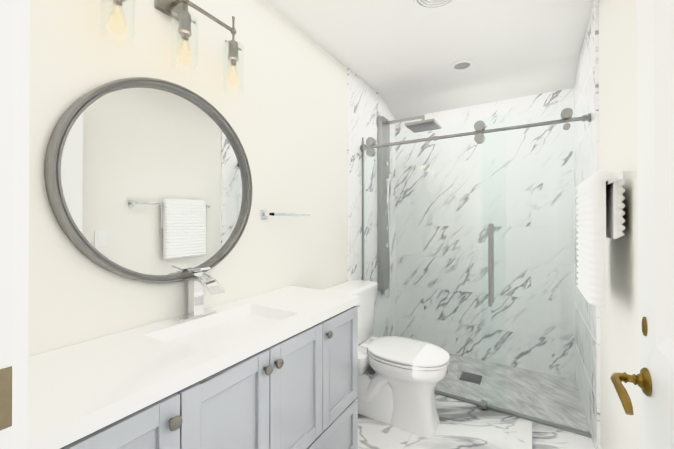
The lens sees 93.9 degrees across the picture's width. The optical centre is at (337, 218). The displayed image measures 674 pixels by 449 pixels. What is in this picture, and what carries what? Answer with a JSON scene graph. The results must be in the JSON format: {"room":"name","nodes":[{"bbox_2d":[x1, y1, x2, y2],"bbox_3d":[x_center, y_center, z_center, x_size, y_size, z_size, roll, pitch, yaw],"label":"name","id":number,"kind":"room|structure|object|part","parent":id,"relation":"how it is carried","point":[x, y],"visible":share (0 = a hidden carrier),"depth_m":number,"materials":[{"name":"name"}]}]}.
{"room":"bathroom","nodes":[
{"label":"bathroom","id":0,"kind":"room"},
{"bbox_2d":[28,0,346,356],"bbox_3d":[-0.234,0.050,2.003,0.100,2.420,3.206,0,0,32],"label":"wall","id":1,"kind":"structure","parent":0,"point":[285,115],"depth_m":1.42,"materials":[{"name":"paint"}]},
{"bbox_2d":[44,77,252,282],"bbox_3d":[-0.629,-0.139,1.222,0.040,0.764,0.764,0,0,32],"label":"round mirror","id":2,"kind":"object","parent":1,"relation":"attached to","point":[148,180],"visible":0.98,"depth_m":1.14,"materials":[{"name":"grey metal"}]},
{"bbox_2d":[99,0,244,95],"bbox_3d":[-0.591,-0.767,1.191,0.140,0.425,0.544,0,0,32],"label":"sconce","id":3,"kind":"object","parent":1,"relation":"attached to","point":[177,10],"visible":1,"depth_m":1.19,"materials":[{"name":"clear glass"}]},
{"bbox_2d":[261,210,309,218],"bbox_3d":[-0.282,-0.024,1.764,0.064,0.044,0.342,0,0,32],"label":"towel rail","id":4,"kind":"object","parent":1,"relation":"attached to","point":[265,214],"visible":1,"depth_m":1.66,"materials":[{"name":"silver metal"}]},
{"bbox_2d":[347,68,395,337],"bbox_3d":[0.339,0.055,2.828,0.014,2.420,0.986,0,0,32],"label":"wall tile","id":5,"kind":"structure","parent":1,"relation":"attached to","point":[366,105],"depth_m":2.69,"materials":[{"name":"white stone"}]},
{"bbox_2d":[377,115,441,298],"bbox_3d":[0.633,-0.099,2.806,0.520,1.674,0.250,0,0,32],"label":"tower","id":6,"kind":"object","parent":5,"relation":"attached to","point":[384,123],"depth_m":2.86,"materials":[{"name":"metal"}]},
{"bbox_2d":[266,0,593,118],"bbox_3d":[0.448,-1.139,1.591,1.700,0.207,3.206,0,0,32],"label":"ceiling","id":7,"kind":"structure","parent":0,"point":[399,57],"depth_m":2.10,"materials":[{"name":"paint"}]},
{"bbox_2d":[407,0,468,17],"bbox_3d":[0.505,-1.151,1.588,0.310,0.022,0.310,0,0,32],"label":"fan","id":8,"kind":"object","parent":7,"relation":"attached to","point":[420,8],"visible":1,"depth_m":1.69,"materials":[{"name":"white plastic"}]},
{"bbox_2d":[450,60,473,70],"bbox_3d":[0.936,-1.153,2.368,0.168,0.008,0.168,0,0,32],"label":"recessed light","id":9,"kind":"object","parent":7,"relation":"attached to","point":[461,65],"visible":1,"depth_m":2.36,"materials":[{"name":"white plastic"}]},
{"bbox_2d":[358,354,593,448],"bbox_3d":[0.271,1.296,1.288,1.500,0.080,3.686,0,0,32],"label":"floor","id":10,"kind":"structure","parent":0,"point":[463,425],"depth_m":1.99,"materials":[{"name":"stone"}]},
{"bbox_2d":[28,286,359,448],"bbox_3d":[-0.406,0.821,1.162,0.476,0.870,1.280,0,0,32],"label":"bathroom vanity","id":11,"kind":"object","parent":10,"relation":"on","point":[276,369],"visible":1,"depth_m":0.96,"materials":[{"name":"white stone"}]},
{"bbox_2d":[173,267,224,321],"bbox_3d":[-0.519,0.287,1.229,0.162,0.196,0.160,0,0,32],"label":"faucet","id":12,"kind":"object","parent":11,"relation":"on","point":[199,279],"visible":1,"depth_m":1.24,"materials":[{"name":"silver metal"}]},
{"bbox_2d":[322,280,449,437],"bbox_3d":[0.326,0.864,2.063,0.779,0.793,0.500,0,0,32],"label":"toilet","id":13,"kind":"object","parent":10,"relation":"on","point":[400,379],"visible":0.75,"depth_m":1.93,"materials":[{"name":"ceramic"}]},
{"bbox_2d":[459,371,482,384],"bbox_3d":[1.061,1.261,2.501,0.150,0.004,0.150,0,0,32],"label":"shower drain","id":14,"kind":"object","parent":10,"relation":"on","point":[471,377],"depth_m":2.50,"materials":[{"name":"metal"}]},
{"bbox_2d":[360,101,591,437],"bbox_3d":[0.815,0.291,2.181,1.483,1.940,0.122,0,0,32],"label":"shower door","id":15,"kind":"structure","parent":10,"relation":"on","point":[480,131],"depth_m":2.08,"materials":[{"name":"glass"}]},
{"bbox_2d":[598,0,638,448],"bbox_3d":[1.131,0.046,1.167,0.100,2.420,3.206,0,0,32],"label":"wall","id":16,"kind":"structure","parent":0,"point":[617,22],"depth_m":1.25,"materials":[{"name":"paint"}]},
{"bbox_2d":[574,0,599,448],"bbox_3d":[1.605,0.050,2.051,0.014,2.420,0.986,0,0,32],"label":"wall tile","id":17,"kind":"structure","parent":16,"relation":"attached to","point":[586,87],"depth_m":1.90,"materials":[{"name":"white stone"}]},
{"bbox_2d":[576,170,636,309],"bbox_3d":[1.031,0.073,1.218,0.121,0.506,0.694,0,0,32],"label":"towel","id":18,"kind":"object","parent":16,"relation":"attached to","point":[600,206],"visible":0.98,"depth_m":1.15,"materials":[{"name":"white fabric"}]},
{"bbox_3d":[1.260,0.055,2.909,1.500,2.420,0.100,0,0,32],"label":"wall","id":19,"kind":"structure","parent":0,"visible":0},
{"bbox_2d":[395,88,574,379],"bbox_3d":[1.232,0.108,2.863,1.484,2.313,0.008,0,0,32],"label":"wall tile","id":20,"kind":"structure","parent":19,"relation":"attached to","point":[551,101],"depth_m":2.77,"materials":[{"name":"white stone"}]},
{"bbox_3d":[-0.353,0.041,0.278,1.500,2.420,0.140,0,0,32],"label":"wall","id":21,"kind":"structure","parent":0,"visible":0},
{"bbox_2d":[0,0,29,448],"bbox_3d":[-0.107,0.187,0.127,0.925,2.125,0.170,0,0,32],"label":"door frame","id":22,"kind":"structure","parent":21,"relation":"attached to","point":[14,128],"depth_m":0.39,"materials":[{"name":"paint"}]},
{"bbox_2d":[610,0,673,448],"bbox_3d":[0.451,0.225,0.326,0.156,2.028,0.777,0,0,32],"label":"bathroom door","id":23,"kind":"structure","parent":21,"relation":"in","point":[653,379],"depth_m":0.57,"materials":[{"name":"paint"}]},
{"bbox_3d":[0.599,0.269,0.567,0.156,0.152,0.136,0,0,32],"label":"handle","id":24,"kind":"part","parent":23,"relation":"part of","materials":[{"name":"gold metal"}]}
]}

